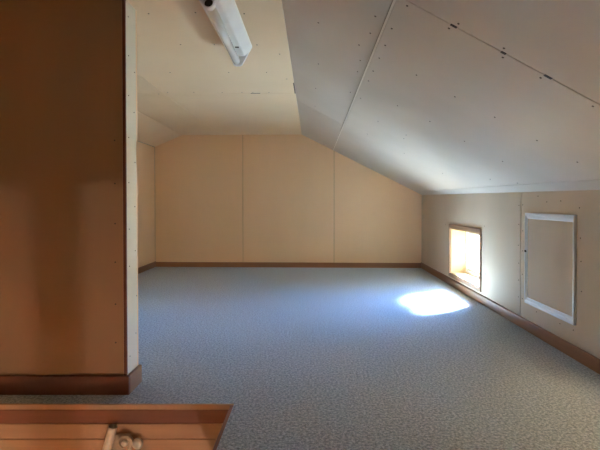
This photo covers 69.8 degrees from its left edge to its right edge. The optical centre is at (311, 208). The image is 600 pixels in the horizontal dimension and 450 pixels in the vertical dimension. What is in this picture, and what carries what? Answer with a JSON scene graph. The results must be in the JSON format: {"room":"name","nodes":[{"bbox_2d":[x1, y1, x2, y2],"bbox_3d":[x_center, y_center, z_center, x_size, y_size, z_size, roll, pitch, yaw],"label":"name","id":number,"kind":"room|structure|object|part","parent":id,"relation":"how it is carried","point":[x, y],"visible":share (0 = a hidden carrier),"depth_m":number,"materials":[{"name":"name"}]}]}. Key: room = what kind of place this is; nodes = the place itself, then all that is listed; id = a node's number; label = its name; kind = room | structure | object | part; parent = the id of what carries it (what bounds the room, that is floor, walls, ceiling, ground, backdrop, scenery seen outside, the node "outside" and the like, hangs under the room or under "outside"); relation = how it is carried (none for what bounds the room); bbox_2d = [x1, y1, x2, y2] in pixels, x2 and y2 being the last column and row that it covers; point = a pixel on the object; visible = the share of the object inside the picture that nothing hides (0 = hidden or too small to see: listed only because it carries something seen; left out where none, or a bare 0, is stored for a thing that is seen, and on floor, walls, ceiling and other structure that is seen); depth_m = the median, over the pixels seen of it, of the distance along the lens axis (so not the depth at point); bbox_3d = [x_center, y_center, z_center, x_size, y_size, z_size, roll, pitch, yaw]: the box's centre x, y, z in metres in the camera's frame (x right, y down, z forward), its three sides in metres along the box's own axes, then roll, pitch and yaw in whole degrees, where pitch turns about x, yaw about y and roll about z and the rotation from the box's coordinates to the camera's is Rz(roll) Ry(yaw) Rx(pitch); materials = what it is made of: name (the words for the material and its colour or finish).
{"room":"attic","nodes":[
{"label":"attic","id":0,"kind":"room"},
{"bbox_2d":[0,0,138,394],"bbox_3d":[-1.109,-0.038,1.501,0.982,1.340,0.111,0,1,0],"label":"wall","id":1,"kind":"structure","parent":0,"point":[69,160],"depth_m":1.46,"materials":[{"name":"brown wood"}]},
{"bbox_2d":[128,365,141,392],"bbox_3d":[-0.624,0.600,1.515,0.012,0.064,0.099,0,1,0],"label":"baseboard","id":2,"kind":"structure","parent":1,"relation":"attached to","point":[136,374],"depth_m":1.51,"materials":[{"name":"brown wood"}]},
{"bbox_2d":[137,141,154,267],"bbox_3d":[-1.625,0.023,1.390,0.050,1.220,5.980,0,1,0],"label":"wall","id":3,"kind":"structure","parent":0,"point":[145,153],"depth_m":4.16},
{"bbox_2d":[138,261,155,273],"bbox_3d":[-1.594,0.586,2.976,0.012,0.055,2.822,0,1,0],"label":"baseboard","id":4,"kind":"structure","parent":3,"relation":"attached to","point":[153,264],"depth_m":4.13,"materials":[{"name":"brown wood"}]},
{"bbox_2d":[137,111,181,146],"bbox_3d":[-1.468,-0.671,1.382,0.302,0.165,6.020,0,1,0],"label":"ceiling","id":5,"kind":"structure","parent":0,"point":[151,132],"depth_m":3.90,"materials":[{"name":"beige paint"}]},
{"bbox_2d":[127,0,301,134],"bbox_3d":[-0.710,-0.731,1.381,1.215,0.051,6.020,0,1,0],"label":"ceiling","id":6,"kind":"structure","parent":0,"point":[189,83],"depth_m":2.27,"materials":[{"name":"paint"}]},
{"bbox_2d":[199,0,251,66],"bbox_3d":[-0.322,-0.666,1.524,0.119,0.085,0.764,0,1,0],"label":"lamp","id":7,"kind":"object","parent":6,"relation":"attached to","point":[224,15],"visible":1,"depth_m":1.58,"materials":[{"name":"white plastic"}]},
{"bbox_2d":[202,0,215,10],"bbox_3d":[-0.322,-0.640,1.347,0.037,0.037,0.024,0,1,0],"label":"socket","id":8,"kind":"object","parent":7,"relation":"attached to","point":[210,5],"depth_m":1.35,"materials":[{"name":"plastic"}]},
{"bbox_2d":[155,134,421,262],"bbox_3d":[-0.250,-0.077,4.364,2.702,1.348,0.050,0,1,2],"label":"wall","id":9,"kind":"structure","parent":0,"point":[288,197],"depth_m":4.34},
{"bbox_2d":[156,262,420,267],"bbox_3d":[-0.250,0.572,4.341,2.678,0.050,0.012,0,1,2],"label":"baseboard","id":10,"kind":"structure","parent":9,"relation":"attached to","point":[158,264],"depth_m":4.34,"materials":[{"name":"brown wood"}]},
{"bbox_2d":[0,267,599,449],"bbox_3d":[-0.250,0.713,1.434,2.700,0.160,6.050,0,1,0],"label":"floor","id":11,"kind":"structure","parent":0,"point":[305,358],"depth_m":1.70,"materials":[{"name":"carpet"}]},
{"bbox_2d":[0,439,216,449],"bbox_3d":[-0.842,0.839,1.391,1.156,0.188,0.006,0,1,0],"label":"trim","id":12,"kind":"structure","parent":11,"relation":"attached to","point":[5,444],"depth_m":1.39,"materials":[{"name":"brown wood"}]},
{"bbox_2d":[0,423,222,438],"bbox_3d":[-0.842,0.719,1.389,1.156,0.048,0.008,0,1,0],"label":"trim","id":13,"kind":"structure","parent":11,"relation":"attached to","point":[7,430],"depth_m":1.39,"materials":[{"name":"brown wood"}]},
{"bbox_2d":[102,424,142,449],"bbox_3d":[-0.613,0.764,1.370,0.147,0.149,0.033,0,1,0],"label":"bracket","id":14,"kind":"object","parent":13,"relation":"attached to","point":[113,440],"visible":1,"depth_m":1.36,"materials":[{"name":"metal"}]},
{"bbox_3d":[-0.653,0.763,1.369,0.068,0.148,0.028,0,1,9],"label":"rail","id":15,"kind":"part","parent":14,"relation":"part of","materials":[{"name":"metal"}]},
{"bbox_3d":[-0.610,0.781,1.380,0.060,0.115,0.010,0,1,0],"label":"mounting plate","id":16,"kind":"part","parent":14,"relation":"part of","materials":[{"name":"metal"}]},
{"bbox_2d":[0,410,227,422],"bbox_3d":[-0.836,0.673,1.390,1.168,0.044,0.005,0,1,0],"label":"trim","id":17,"kind":"structure","parent":11,"relation":"attached to","point":[6,416],"depth_m":1.39,"materials":[{"name":"brown wood"}]},
{"bbox_2d":[0,404,233,409],"bbox_3d":[-0.836,0.640,1.388,1.168,0.018,0.008,0,1,0],"label":"trim","id":18,"kind":"structure","parent":11,"relation":"attached to","point":[2,406],"depth_m":1.38,"materials":[{"name":"brown wood"}]},
{"bbox_2d":[213,405,232,449],"bbox_3d":[-0.257,0.678,0.954,0.010,0.083,0.852,0,1,0],"label":"trim","id":19,"kind":"structure","parent":11,"relation":"attached to","point":[231,406],"depth_m":1.24,"materials":[{"name":"brown wood"}]},
{"bbox_2d":[282,0,599,194],"bbox_3d":[0.516,-0.388,1.365,1.238,0.726,5.980,0,1,0],"label":"ceiling","id":20,"kind":"structure","parent":0,"point":[431,97],"depth_m":1.47,"materials":[{"name":"paint"}]},
{"bbox_2d":[422,190,599,358],"bbox_3d":[1.124,0.266,1.353,0.051,0.734,5.900,0,1,0],"label":"wall","id":21,"kind":"structure","parent":0,"point":[500,217],"depth_m":2.32,"materials":[{"name":"paint"}]},
{"bbox_2d":[449,224,481,291],"bbox_3d":[1.180,0.336,3.109,0.180,0.413,0.646,0,1,0],"label":"window","id":22,"kind":"structure","parent":21,"relation":"in","point":[465,243],"depth_m":3.35,"materials":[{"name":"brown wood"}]},
{"bbox_3d":[1.244,0.340,3.105,0.052,0.345,0.595,0,1,0],"label":"frame","id":23,"kind":"part","parent":22,"relation":"part of","materials":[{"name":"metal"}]},
{"bbox_3d":[1.238,0.338,3.237,0.016,0.313,0.300,0,1,0],"label":"sash","id":24,"kind":"part","parent":22,"relation":"part of","materials":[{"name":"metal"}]},
{"bbox_3d":[1.238,0.338,3.237,0.004,0.267,0.254,0,1,0],"label":"pane","id":25,"kind":"part","parent":22,"relation":"part of","materials":[{"name":"white"}]},
{"bbox_2d":[421,262,599,373],"bbox_3d":[1.094,0.606,1.357,0.012,0.055,5.900,0,1,0],"label":"baseboard","id":26,"kind":"structure","parent":21,"relation":"attached to","point":[583,357],"depth_m":2.15,"materials":[{"name":"brown wood"}]},
{"bbox_2d":[524,213,576,324],"bbox_3d":[1.093,0.256,1.996,0.013,0.460,0.415,0,1,0],"label":"access hatch","id":27,"kind":"object","parent":21,"relation":"attached to","point":[550,251],"visible":1,"depth_m":1.96,"materials":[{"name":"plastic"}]}
]}

